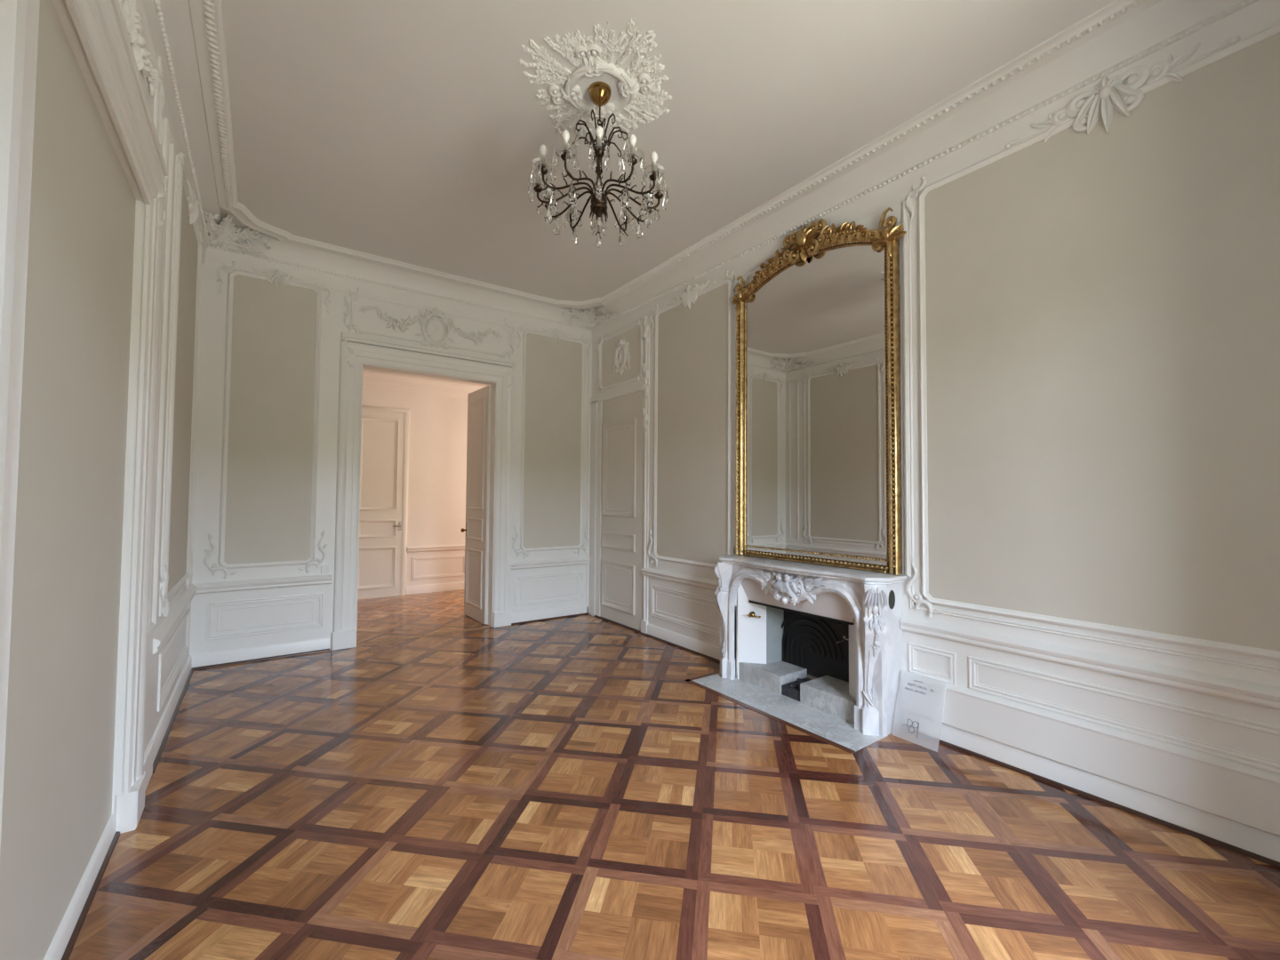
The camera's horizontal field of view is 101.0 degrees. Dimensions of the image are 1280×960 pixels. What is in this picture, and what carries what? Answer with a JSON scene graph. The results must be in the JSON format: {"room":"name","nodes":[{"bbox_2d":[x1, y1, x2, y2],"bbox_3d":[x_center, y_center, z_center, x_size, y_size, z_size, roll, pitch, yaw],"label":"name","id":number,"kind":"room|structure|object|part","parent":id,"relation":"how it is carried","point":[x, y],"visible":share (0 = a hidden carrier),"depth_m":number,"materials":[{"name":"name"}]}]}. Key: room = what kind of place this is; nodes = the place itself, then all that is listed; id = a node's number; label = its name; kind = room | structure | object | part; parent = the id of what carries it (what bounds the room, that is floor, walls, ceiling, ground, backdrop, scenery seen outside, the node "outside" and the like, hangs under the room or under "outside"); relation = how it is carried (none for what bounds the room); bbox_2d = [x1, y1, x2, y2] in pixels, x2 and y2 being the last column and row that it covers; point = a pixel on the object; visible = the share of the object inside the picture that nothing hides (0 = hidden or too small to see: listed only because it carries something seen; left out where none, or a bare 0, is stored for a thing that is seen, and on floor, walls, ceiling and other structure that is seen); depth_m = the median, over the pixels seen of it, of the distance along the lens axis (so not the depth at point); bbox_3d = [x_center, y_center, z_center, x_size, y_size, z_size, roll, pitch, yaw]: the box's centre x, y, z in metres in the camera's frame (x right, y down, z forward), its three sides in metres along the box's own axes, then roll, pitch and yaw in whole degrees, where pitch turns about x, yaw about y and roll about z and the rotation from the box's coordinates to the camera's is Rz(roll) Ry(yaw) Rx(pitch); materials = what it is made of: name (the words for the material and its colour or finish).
{"room":"historic interior","nodes":[
{"label":"historic interior","id":0,"kind":"room"},
{"bbox_2d":[50,0,191,815],"bbox_3d":[-1.792,-0.392,1.581,0.160,3.860,7.240,2,-2,-36],"label":"wall","id":1,"kind":"structure","parent":0,"point":[60,7],"depth_m":2.38,"materials":[{"name":"white paint"}]},
{"bbox_2d":[0,0,135,959],"bbox_3d":[-1.888,0.123,1.750,0.026,2.840,1.490,2,-2,-36],"label":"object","id":2,"kind":"structure","parent":1,"relation":"in","point":[60,720],"depth_m":1.65,"materials":[{"name":"beige paint"}]},
{"bbox_2d":[43,814,119,959],"bbox_3d":[-1.874,1.497,1.720,0.032,0.092,1.485,2,-2,-36],"label":"baseboard","id":3,"kind":"structure","parent":2,"relation":"attached to","point":[61,946],"depth_m":1.89,"materials":[{"name":"white paint"}]},
{"bbox_3d":[-1.867,1.536,1.724,0.014,0.015,1.485,2,-2,-36],"label":"shoe moulding","id":4,"kind":"part","parent":3,"relation":"part of","materials":[{"name":"brown wood"}]},
{"bbox_2d":[0,0,168,853],"bbox_3d":[-1.835,-0.010,1.789,0.072,3.110,1.895,2,-2,-36],"label":"door frame","id":5,"kind":"structure","parent":1,"relation":"attached to","point":[100,27],"depth_m":1.60,"materials":[{"name":"white paint"}]},
{"bbox_2d":[118,0,168,228],"bbox_3d":[-1.825,-1.634,1.850,0.073,0.822,1.899,2,-2,-36],"label":"panel","id":6,"kind":"object","parent":1,"relation":"attached to","point":[146,60],"visible":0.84,"depth_m":2.25,"materials":[{"name":"white paint"}]},
{"bbox_2d":[143,103,174,791],"bbox_3d":[-2.503,-0.180,2.727,0.030,3.500,0.380,2,-2,-36],"label":"pilaster","id":7,"kind":"object","parent":1,"relation":"attached to","point":[167,148],"visible":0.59,"depth_m":2.80,"materials":[{"name":"white paint"}]},
{"bbox_2d":[151,655,193,773],"bbox_3d":[-3.230,1.534,3.673,0.036,0.126,2.080,2,-2,-36],"label":"baseboard","id":8,"kind":"structure","parent":1,"relation":"attached to","point":[161,734],"depth_m":3.44,"materials":[{"name":"white paint"}]},
{"bbox_2d":[157,608,190,711],"bbox_3d":[-3.266,1.210,3.717,0.013,0.335,1.500,2,-2,-36],"label":"panel","id":9,"kind":"object","parent":1,"relation":"attached to","point":[160,699],"visible":1,"depth_m":3.52,"materials":[{"name":"white paint"}]},
{"bbox_2d":[152,584,197,654],"bbox_3d":[-3.216,0.912,3.687,0.044,0.090,2.100,2,-2,-36],"label":"chair rail","id":10,"kind":"object","parent":1,"relation":"attached to","point":[161,633],"visible":0.94,"depth_m":3.33,"materials":[{"name":"white paint"}]},
{"bbox_2d":[159,152,202,616],"bbox_3d":[-3.174,-0.604,3.698,0.055,2.888,1.459,2,-2,-36],"label":"wall panel","id":11,"kind":"object","parent":1,"relation":"attached to","point":[176,550],"visible":1,"depth_m":3.56,"materials":[{"name":"white paint"}]},
{"bbox_2d":[191,259,203,577],"bbox_3d":[-3.725,-0.533,4.433,0.013,2.700,0.200,2,-2,-36],"label":"trim","id":12,"kind":"structure","parent":1,"relation":"attached to","point":[202,266],"depth_m":4.47,"materials":[{"name":"white paint"}]},
{"bbox_2d":[189,264,591,655],"bbox_3d":[-2.287,-0.258,5.777,4.250,3.860,0.160,2,-2,-36],"label":"wall","id":13,"kind":"structure","parent":0,"point":[207,515],"depth_m":5.09,"materials":[{"name":"white paint"}]},
{"bbox_2d":[193,574,331,593],"bbox_3d":[-3.411,0.947,4.812,1.040,0.090,0.044,2,-2,-36],"label":"chair rail","id":14,"kind":"object","parent":13,"relation":"attached to","point":[326,579],"visible":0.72,"depth_m":4.79,"materials":[{"name":"white paint"}]},
{"bbox_2d":[205,592,323,640],"bbox_3d":[-3.404,1.241,4.829,0.875,0.325,0.013,2,-2,-36],"label":"panel","id":15,"kind":"object","parent":13,"relation":"attached to","point":[209,636],"visible":1,"depth_m":4.80,"materials":[{"name":"white paint"}]},
{"bbox_2d":[204,261,331,578],"bbox_3d":[-3.389,-0.549,4.872,0.919,2.852,0.043,2,-2,-36],"label":"wall panel","id":16,"kind":"object","parent":13,"relation":"attached to","point":[270,437],"visible":1,"depth_m":4.87,"materials":[{"name":"white paint"}]},
{"bbox_2d":[320,565,329,573],"bbox_3d":[-3.041,0.865,5.099,0.070,0.070,0.013,2,-2,-36],"label":"light switch","id":17,"kind":"object","parent":13,"relation":"attached to","point":[325,569],"visible":1,"depth_m":5.10,"materials":[{"name":"white plastic"}]},
{"bbox_2d":[190,604,589,670],"bbox_3d":[-2.244,1.605,5.637,3.930,0.126,0.036,2,-2,-36],"label":"baseboard","id":18,"kind":"structure","parent":13,"relation":"attached to","point":[268,652],"depth_m":4.90,"materials":[{"name":"white paint"}]},
{"bbox_2d":[331,331,513,650],"bbox_3d":[-2.238,0.114,5.684,1.810,3.110,0.072,2,-2,-36],"label":"door frame","id":19,"kind":"structure","parent":13,"relation":"attached to","point":[367,349],"depth_m":5.38,"materials":[{"name":"white paint"}]},
{"bbox_2d":[356,363,495,626],"bbox_3d":[-2.295,0.256,5.758,1.400,2.830,0.159,2,-2,-36],"label":"lining","id":20,"kind":"object","parent":13,"relation":"attached to","point":[492,384],"visible":0.71,"depth_m":6.11,"materials":[{"name":"white paint"}]},
{"bbox_2d":[460,385,491,623],"bbox_3d":[-1.989,0.289,6.467,0.198,2.800,0.700,2,-2,-38],"label":"door","id":21,"kind":"structure","parent":20,"relation":"attached to","point":[479,402],"depth_m":6.40,"materials":[{"name":"paint"}]},
{"bbox_3d":[-2.172,0.625,6.690,0.198,0.180,0.052,2,-2,-38],"label":"knob","id":22,"kind":"part","parent":21,"relation":"part of","materials":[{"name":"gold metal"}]},
{"bbox_2d":[341,287,516,387],"bbox_3d":[-2.212,-1.509,5.744,1.819,0.822,0.073,2,-2,-36],"label":"panel","id":23,"kind":"object","parent":13,"relation":"attached to","point":[435,328],"visible":1,"depth_m":5.71,"materials":[{"name":"white paint"}]},
{"bbox_2d":[513,570,583,607],"bbox_3d":[-1.098,1.327,6.480,0.930,0.355,0.013,2,-2,-36],"label":"panel","id":24,"kind":"object","parent":13,"relation":"attached to","point":[516,604],"visible":1,"depth_m":6.46,"materials":[{"name":"white paint"}]},
{"bbox_2d":[510,556,590,569],"bbox_3d":[-1.081,1.020,6.482,1.085,0.090,0.044,2,-2,-36],"label":"chair rail","id":25,"kind":"object","parent":13,"relation":"attached to","point":[560,562],"visible":1,"depth_m":6.45,"materials":[{"name":"white paint"}]},
{"bbox_2d":[512,322,591,559],"bbox_3d":[-1.061,-0.477,6.541,1.049,2.852,0.043,2,-2,-36],"label":"wall panel","id":26,"kind":"object","parent":13,"relation":"attached to","point":[551,506],"visible":1,"depth_m":6.54,"materials":[{"name":"white paint"}]},
{"bbox_2d":[585,343,591,611],"bbox_3d":[-0.658,-0.031,6.829,0.043,3.500,0.020,2,-2,-36],"label":"trim","id":27,"kind":"structure","parent":13,"relation":"attached to","point":[590,349],"depth_m":6.82,"materials":[{"name":"white paint"}]},
{"bbox_2d":[362,368,490,585],"bbox_3d":[-3.535,-0.191,8.118,4.900,3.860,0.100,2,-2,-36],"label":"wall","id":28,"kind":"structure","parent":0,"point":[438,424],"depth_m":8.27,"materials":[{"name":"beige paint"}]},
{"bbox_2d":[357,409,404,599],"bbox_3d":[-3.851,0.355,7.753,0.690,2.740,0.100,2,-2,-36],"label":"door","id":29,"kind":"structure","parent":28,"relation":"in","point":[382,444],"depth_m":7.79,"materials":[{"name":"paint"}]},
{"bbox_3d":[-3.864,1.285,7.731,0.530,0.600,0.022,2,-2,-36],"label":"panel","id":30,"kind":"part","parent":29,"relation":"part of","materials":[{"name":"paint"}]},
{"bbox_3d":[-3.860,0.715,7.750,0.530,0.260,0.022,2,-2,-36],"label":"panel","id":31,"kind":"part","parent":29,"relation":"part of","materials":[{"name":"paint"}]},
{"bbox_3d":[-3.853,-0.234,7.781,0.530,1.360,0.022,2,-2,-36],"label":"panel","id":32,"kind":"part","parent":29,"relation":"part of","materials":[{"name":"paint"}]},
{"bbox_3d":[-3.627,0.691,7.886,0.126,0.120,0.070,2,-2,-36],"label":"handle","id":33,"kind":"part","parent":29,"relation":"part of","materials":[{"name":"silver metal"}]},
{"bbox_2d":[361,405,409,595],"bbox_3d":[-3.867,0.318,7.777,0.840,2.815,0.044,2,-2,-36],"label":"door frame","id":34,"kind":"structure","parent":28,"relation":"attached to","point":[405,412],"depth_m":7.98,"materials":[{"name":"paint"}]},
{"bbox_2d":[362,370,486,399],"bbox_3d":[-3.470,-1.462,8.082,4.900,0.240,0.090,2,-2,-36],"label":"ceiling","id":35,"kind":"structure","parent":28,"relation":"attached to","point":[372,380],"depth_m":8.11,"materials":[{"name":"beige paint"}]},
{"bbox_2d":[406,581,464,594],"bbox_3d":[-2.533,1.704,8.711,2.485,0.126,0.020,2,-2,-36],"label":"baseboard","id":36,"kind":"structure","parent":28,"relation":"attached to","point":[460,585],"depth_m":8.22,"materials":[{"name":"beige paint"}]},
{"bbox_2d":[407,544,464,551],"bbox_3d":[-2.522,1.082,8.722,2.485,0.090,0.044,2,-2,-36],"label":"chair rail","id":37,"kind":"object","parent":28,"relation":"attached to","point":[449,547],"visible":0.34,"depth_m":8.23,"materials":[{"name":"beige paint"}]},
{"bbox_2d":[411,554,464,579],"bbox_3d":[-2.661,1.378,8.633,2.000,0.330,0.013,2,-2,-36],"label":"panel","id":38,"kind":"object","parent":28,"relation":"attached to","point":[414,559],"visible":0.4,"depth_m":8.26,"materials":[{"name":"beige paint"}]},
{"bbox_2d":[219,0,1114,311],"bbox_3d":[-0.162,-2.317,2.902,4.250,0.100,7.400,2,-2,-36],"label":"ceiling","id":39,"kind":"structure","parent":0,"point":[411,132],"depth_m":3.19,"materials":[{"name":"paint"}]},
{"bbox_2d":[519,18,671,137],"bbox_3d":[-0.227,-2.247,3.044,0.793,0.047,0.811,0,-2,12],"label":"ceiling rose","id":40,"kind":"object","parent":39,"relation":"attached to","point":[624,88],"visible":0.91,"depth_m":2.96,"materials":[{"name":"white paint"}]},
{"bbox_2d":[527,81,668,248],"bbox_3d":[-0.234,-1.835,3.034,0.810,0.853,0.807,2,-2,-36],"label":"chandelier","id":41,"kind":"object","parent":40,"relation":"hanging from","point":[599,92],"visible":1,"depth_m":2.98,"materials":[{"name":"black metal"}]},
{"bbox_3d":[-0.518,-1.771,2.835,0.041,0.059,0.041,2,-2,-36],"label":"candle bulb","id":42,"kind":"part","parent":41,"relation":"part of","materials":[{"name":"white glass"}]},
{"bbox_3d":[-0.547,-1.760,3.178,0.041,0.059,0.041,2,-2,-36],"label":"candle bulb","id":43,"kind":"part","parent":41,"relation":"part of","materials":[{"name":"white glass"}]},
{"bbox_3d":[-0.437,-1.621,3.019,0.341,0.144,0.052,1,-2,-8],"label":"arm","id":44,"kind":"part","parent":41,"relation":"part of","materials":[{"name":"brown metal"}]},
{"bbox_3d":[-0.382,-1.773,2.719,0.041,0.059,0.041,2,-2,-36],"label":"candle bulb","id":45,"kind":"part","parent":41,"relation":"part of","materials":[{"name":"white glass"}]},
{"bbox_3d":[-0.402,-1.624,2.914,0.342,0.144,0.052,2,-2,-36],"label":"arm","id":46,"kind":"part","parent":41,"relation":"part of","materials":[{"name":"brown metal"}]},
{"bbox_3d":[-0.420,-1.617,3.106,0.342,0.144,0.052,-1,-2,28],"label":"arm","id":47,"kind":"part","parent":41,"relation":"part of","materials":[{"name":"brown metal"}]},
{"bbox_3d":[-0.315,-1.625,2.842,0.052,0.144,0.341,-1,-2,28],"label":"arm","id":48,"kind":"part","parent":41,"relation":"part of","materials":[{"name":"brown metal"}]},
{"bbox_3d":[-0.348,-1.614,3.192,0.052,0.144,0.342,2,-2,-36],"label":"arm","id":49,"kind":"part","parent":41,"relation":"part of","materials":[{"name":"brown metal"}]},
{"bbox_3d":[-0.300,-1.931,2.972,0.159,0.134,0.010,2,-3,-44],"label":"crown stem","id":50,"kind":"part","parent":41,"relation":"part of","materials":[{"name":"brown metal"}]},
{"bbox_3d":[-0.306,-1.960,3.018,0.124,0.194,0.011,1,-2,-15],"label":"crown stem","id":51,"kind":"part","parent":41,"relation":"part of","materials":[{"name":"brown metal"}]},
{"bbox_3d":[-0.323,-1.928,3.062,0.159,0.135,0.010,0,-2,16],"label":"crown stem","id":52,"kind":"part","parent":41,"relation":"part of","materials":[{"name":"brown metal"}]},
{"bbox_3d":[-0.286,-1.957,3.091,0.123,0.194,0.011,-1,-3,45],"label":"crown stem","id":53,"kind":"part","parent":41,"relation":"part of","materials":[{"name":"brown metal"}]},
{"bbox_3d":[-0.253,-1.961,2.965,0.011,0.194,0.124,0,-2,15],"label":"crown stem","id":54,"kind":"part","parent":41,"relation":"part of","materials":[{"name":"brown metal"}]},
{"bbox_3d":[-0.233,-2.053,3.041,0.027,0.220,0.025,0,-2,5],"label":"hanging rod","id":55,"kind":"part","parent":41,"relation":"part of","materials":[{"name":"brown metal"}]},
{"bbox_3d":[-0.229,-1.625,2.826,0.052,0.144,0.341,1,-2,-9],"label":"arm","id":56,"kind":"part","parent":41,"relation":"part of","materials":[{"name":"brown metal"}]},
{"bbox_3d":[-0.206,-1.773,2.688,0.041,0.059,0.041,2,-2,-36],"label":"candle bulb","id":57,"kind":"part","parent":41,"relation":"part of","materials":[{"name":"white glass"}]},
{"bbox_3d":[-0.180,-1.960,2.985,0.123,0.194,0.011,-1,-3,45],"label":"crown stem","id":58,"kind":"part","parent":41,"relation":"part of","materials":[{"name":"brown metal"}]},
{"bbox_3d":[-0.168,-1.926,3.101,0.159,0.134,0.010,2,-3,-44],"label":"crown stem","id":59,"kind":"part","parent":41,"relation":"part of","materials":[{"name":"brown metal"}]},
{"bbox_3d":[-0.161,-1.957,3.057,0.116,0.194,0.050,2,-2,-36],"label":"crown stem","id":60,"kind":"part","parent":41,"relation":"part of","materials":[{"name":"brown metal"}]},
{"bbox_3d":[-0.142,-1.612,3.204,0.052,0.144,0.341,0,-2,21],"label":"arm","id":61,"kind":"part","parent":41,"relation":"part of","materials":[{"name":"brown metal"}]},
{"bbox_3d":[-0.145,-1.929,3.012,0.159,0.135,0.010,0,-2,16],"label":"crown stem","id":62,"kind":"part","parent":41,"relation":"part of","materials":[{"name":"brown metal"}]},
{"bbox_3d":[-0.124,-1.623,2.861,0.052,0.144,0.342,2,-2,-36],"label":"arm","id":63,"kind":"part","parent":41,"relation":"part of","materials":[{"name":"brown metal"}]},
{"bbox_3d":[-0.070,-1.614,3.139,0.342,0.144,0.052,2,-2,-36],"label":"arm","id":64,"kind":"part","parent":41,"relation":"part of","materials":[{"name":"brown metal"}]},
{"bbox_3d":[-0.058,-1.621,2.933,0.341,0.144,0.052,0,-2,21],"label":"arm","id":65,"kind":"part","parent":41,"relation":"part of","materials":[{"name":"brown metal"}]},
{"bbox_3d":[-0.038,-1.770,2.748,0.041,0.059,0.041,2,-2,-36],"label":"candle bulb","id":66,"kind":"part","parent":41,"relation":"part of","materials":[{"name":"white glass"}]},
{"bbox_3d":[-0.037,-1.617,3.050,0.342,0.144,0.052,0,-2,-2],"label":"arm","id":67,"kind":"part","parent":41,"relation":"part of","materials":[{"name":"brown metal"}]},
{"bbox_3d":[0.048,-1.754,3.228,0.041,0.059,0.041,2,-2,-36],"label":"candle bulb","id":68,"kind":"part","parent":41,"relation":"part of","materials":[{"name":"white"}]},
{"bbox_3d":[0.077,-1.764,2.884,0.041,0.059,0.041,2,-2,-36],"label":"candle bulb","id":69,"kind":"part","parent":41,"relation":"part of","materials":[{"name":"white glass"}]},
{"bbox_3d":[-0.231,-2.256,3.047,0.252,0.014,0.252,2,-2,-36],"label":"rose dish","id":70,"kind":"part","parent":40,"relation":"part of","materials":[{"name":"white paint"}]},
{"bbox_2d":[68,589,1279,959],"bbox_3d":[-0.884,1.681,4.337,4.900,0.090,9.050,2,-2,-36],"label":"floor","id":71,"kind":"structure","parent":0,"point":[556,788],"depth_m":2.34,"materials":[{"name":"brown wood"}]},
{"bbox_2d":[356,625,492,646],"bbox_3d":[-2.268,1.671,5.659,1.390,0.016,0.060,2,-2,-36],"label":"threshold","id":72,"kind":"object","parent":71,"relation":"on","point":[487,627],"visible":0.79,"depth_m":5.62,"materials":[{"name":"brown wood"}]},
{"bbox_2d":[684,672,887,753],"bbox_3d":[0.967,1.642,3.840,0.403,0.024,1.507,2,-2,-36],"label":"hearth slab","id":73,"kind":"object","parent":71,"relation":"on","point":[841,733],"visible":0.74,"depth_m":3.69,"materials":[{"name":"grey stone"}]},
{"bbox_2d":[713,554,907,736],"bbox_3d":[1.231,1.141,4.016,0.505,1.000,1.539,2,-2,-36],"label":"fireplace","id":74,"kind":"object","parent":73,"relation":"on","point":[828,639],"visible":1,"depth_m":3.91,"materials":[{"name":"white stone"}]},
{"bbox_3d":[0.727,1.174,4.469,0.156,0.957,0.145,0,-2,9],"label":"carved leg","id":75,"kind":"part","parent":74,"relation":"part of","materials":[{"name":"white stone"}]},
{"bbox_3d":[0.928,1.221,4.371,0.230,0.860,0.020,0,-2,12],"label":"firebox panel","id":76,"kind":"part","parent":74,"relation":"part of","materials":[{"name":"white ceramic"}]},
{"bbox_3d":[0.930,1.105,4.330,0.117,0.045,0.050,0,-2,9],"label":"damper handle","id":77,"kind":"part","parent":74,"relation":"part of","materials":[{"name":"gold metal"}]},
{"bbox_2d":[738,661,806,695],"bbox_3d":[1.074,1.578,4.289,0.320,0.142,0.425,2,-2,-36],"label":"stone slab","id":78,"kind":"object","parent":74,"relation":"in","point":[772,676],"depth_m":4.19,"materials":[{"name":"grey stone"}]},
{"bbox_3d":[1.091,1.168,3.915,0.038,0.939,1.280,2,-2,-36],"label":"opening moulding","id":79,"kind":"part","parent":74,"relation":"part of","materials":[{"name":"white stone"}]},
{"bbox_3d":[1.156,0.874,3.970,0.077,0.220,1.112,2,-2,-36],"label":"hood plate","id":80,"kind":"part","parent":74,"relation":"part of","materials":[{"name":"white stone"}]},
{"bbox_2d":[719,554,907,584],"bbox_3d":[1.175,0.662,3.989,0.338,0.045,1.530,2,-2,-36],"label":"mantel shelf","id":81,"kind":"object","parent":74,"relation":"attached to","point":[810,571],"depth_m":3.78,"materials":[{"name":"white stone"}]},
{"bbox_2d":[731,207,907,575],"bbox_3d":[1.277,-0.683,4.099,0.114,2.647,1.601,2,-2,-36],"label":"mirror","id":82,"kind":"object","parent":74,"relation":"on","point":[818,475],"visible":1,"depth_m":4.00,"materials":[{"name":"gold wood"}]},
{"bbox_3d":[1.312,-0.581,4.121,0.016,2.350,1.290,2,-2,-36],"label":"glass","id":83,"kind":"part","parent":82,"relation":"part of","materials":[{"name":"white mirror"}]},
{"bbox_2d":[800,675,855,723],"bbox_3d":[1.434,1.565,3.787,0.320,0.142,0.440,2,-2,-36],"label":"stone slab","id":84,"kind":"object","parent":74,"relation":"in","point":[830,694],"depth_m":3.74,"materials":[{"name":"grey stone"}]},
{"bbox_3d":[1.443,1.134,3.743,0.102,0.048,0.056,2,-2,-36],"label":"damper handle","id":85,"kind":"part","parent":74,"relation":"part of","materials":[{"name":"silver metal"}]},
{"bbox_3d":[1.472,1.200,3.613,0.020,0.860,0.230,0,-2,7],"label":"firebox panel","id":86,"kind":"part","parent":74,"relation":"part of","materials":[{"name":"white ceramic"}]},
{"bbox_3d":[1.499,1.145,3.393,0.145,0.957,0.156,0,-2,9],"label":"carved leg","id":87,"kind":"part","parent":74,"relation":"part of","materials":[{"name":"white stone"}]},
{"bbox_2d":[888,590,895,608],"bbox_3d":[1.631,0.775,3.417,0.072,0.124,0.006,2,-2,-36],"label":"vent grille","id":88,"kind":"object","parent":74,"relation":"attached to","point":[892,593],"depth_m":3.42,"materials":[{"name":"grey metal"}]},
{"bbox_2d":[903,680,931,738],"bbox_3d":[1.734,1.425,3.283,0.128,0.386,0.280,2,-2,-36],"label":"sign","id":89,"kind":"object","parent":71,"relation":"on","point":[914,680],"visible":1,"depth_m":3.29,"materials":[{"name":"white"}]},
{"bbox_2d":[592,192,1279,761],"bbox_3d":[1.588,-0.287,4.004,0.300,3.860,7.240,2,-2,-36],"label":"wall","id":90,"kind":"structure","parent":0,"point":[1260,745],"depth_m":3.02,"materials":[{"name":"white paint"}]},
{"bbox_2d":[588,381,644,615],"bbox_3d":[-0.317,0.306,6.353,0.030,2.800,1.173,2,-2,-36],"label":"door frame","id":91,"kind":"structure","parent":90,"relation":"attached to","point":[596,401],"depth_m":6.66,"materials":[{"name":"white paint"}]},
{"bbox_2d":[594,390,643,632],"bbox_3d":[-0.289,0.355,6.314,0.028,2.700,1.070,2,-2,-36],"label":"door","id":92,"kind":"structure","parent":90,"relation":"in","point":[622,427],"depth_m":6.20,"materials":[{"name":"paint"}]},
{"bbox_3d":[-0.302,1.694,6.268,0.018,0.020,1.070,2,-2,-36],"label":"shoe moulding","id":93,"kind":"part","parent":92,"relation":"part of","materials":[{"name":"brown wood"}]},
{"bbox_3d":[-0.266,1.253,6.238,0.022,0.560,0.700,2,-2,-36],"label":"panel","id":94,"kind":"part","parent":92,"relation":"part of","materials":[{"name":"paint"}]},
{"bbox_3d":[-0.262,0.726,6.255,0.022,0.195,0.700,2,-2,-36],"label":"panel","id":95,"kind":"part","parent":92,"relation":"part of","materials":[{"name":"paint"}]},
{"bbox_3d":[-0.256,-0.131,6.283,0.022,1.130,0.700,2,-2,-36],"label":"panel","id":96,"kind":"part","parent":92,"relation":"part of","materials":[{"name":"paint"}]},
{"bbox_2d":[596,319,644,392],"bbox_3d":[-0.245,-1.465,6.334,0.060,0.715,1.026,2,-2,-36],"label":"panel","id":97,"kind":"object","parent":90,"relation":"attached to","point":[620,354],"visible":1,"depth_m":6.29,"materials":[{"name":"white paint"}]},
{"bbox_2d":[640,315,649,633],"bbox_3d":[0.056,-0.074,5.843,0.048,3.532,0.111,2,-2,-36],"label":"pilaster","id":98,"kind":"object","parent":90,"relation":"attached to","point":[645,409],"visible":1,"depth_m":5.83,"materials":[{"name":"white paint"}]},
{"bbox_2d":[640,568,719,590],"bbox_3d":[0.454,0.990,5.236,0.044,0.090,1.460,2,-2,-36],"label":"chair rail","id":99,"kind":"object","parent":90,"relation":"attached to","point":[697,581],"visible":0.66,"depth_m":5.28,"materials":[{"name":"white paint"}]},
{"bbox_2d":[650,584,719,637],"bbox_3d":[0.476,1.288,5.219,0.013,0.335,1.220,2,-2,-36],"label":"panel","id":100,"kind":"object","parent":90,"relation":"attached to","point":[652,587],"visible":0.61,"depth_m":5.29,"materials":[{"name":"white paint"}]},
{"bbox_2d":[648,270,736,568],"bbox_3d":[0.480,-0.528,5.259,0.058,2.894,1.339,2,-2,-36],"label":"wall panel","id":101,"kind":"object","parent":90,"relation":"attached to","point":[692,524],"visible":0.85,"depth_m":5.21,"materials":[{"name":"white paint"}]},
{"bbox_2d":[142,0,1279,343],"bbox_3d":[-0.377,-2.160,3.195,3.985,0.491,6.435,2,-2,-36],"label":"crown molding","id":102,"kind":"structure","parent":90,"relation":"attached to","point":[974,124],"depth_m":3.48,"materials":[{"name":"white paint"}]},
{"bbox_2d":[736,200,911,575],"bbox_3d":[1.319,-0.606,4.118,0.020,2.500,1.561,2,-2,-36],"label":"trim","id":103,"kind":"structure","parent":90,"relation":"attached to","point":[905,286],"depth_m":3.49,"materials":[{"name":"white paint"}]},
{"bbox_2d":[908,642,956,685],"bbox_3d":[1.836,1.153,3.327,0.013,0.190,0.285,2,-2,-36],"label":"panel","id":104,"kind":"object","parent":90,"relation":"attached to","point":[913,648],"visible":1,"depth_m":3.32,"materials":[{"name":"white paint"}]},
{"bbox_2d":[640,623,1279,868],"bbox_3d":[1.534,1.571,3.711,0.036,0.126,5.210,2,-2,-36],"label":"baseboard","id":105,"kind":"structure","parent":90,"relation":"attached to","point":[1263,846],"depth_m":2.66,"materials":[{"name":"white paint"}]},
{"bbox_2d":[899,670,1279,836],"bbox_3d":[2.383,1.349,2.529,0.044,0.244,2.290,2,-2,-36],"label":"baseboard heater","id":106,"kind":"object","parent":90,"relation":"attached to","point":[1241,793],"depth_m":2.59,"materials":[{"name":"white paint"}]},
{"bbox_2d":[899,616,1279,710],"bbox_3d":[2.386,0.917,2.543,0.044,0.090,2.290,2,-2,-36],"label":"chair rail","id":107,"kind":"object","parent":90,"relation":"attached to","point":[1246,692],"visible":1,"depth_m":2.61,"materials":[{"name":"white paint"}]},
{"bbox_2d":[904,23,1279,673],"bbox_3d":[2.357,-0.610,2.638,0.069,2.915,2.109,2,-2,-36],"label":"wall panel","id":108,"kind":"object","parent":90,"relation":"attached to","point":[1100,290],"visible":1,"depth_m":2.64,"materials":[{"name":"white paint"}]},
{"bbox_2d":[968,656,1279,774],"bbox_3d":[2.362,1.133,2.594,0.013,0.190,1.370,2,-2,-36],"label":"panel","id":109,"kind":"object","parent":90,"relation":"attached to","point":[1258,762],"visible":1,"depth_m":2.55,"materials":[{"name":"white paint"}]}
]}

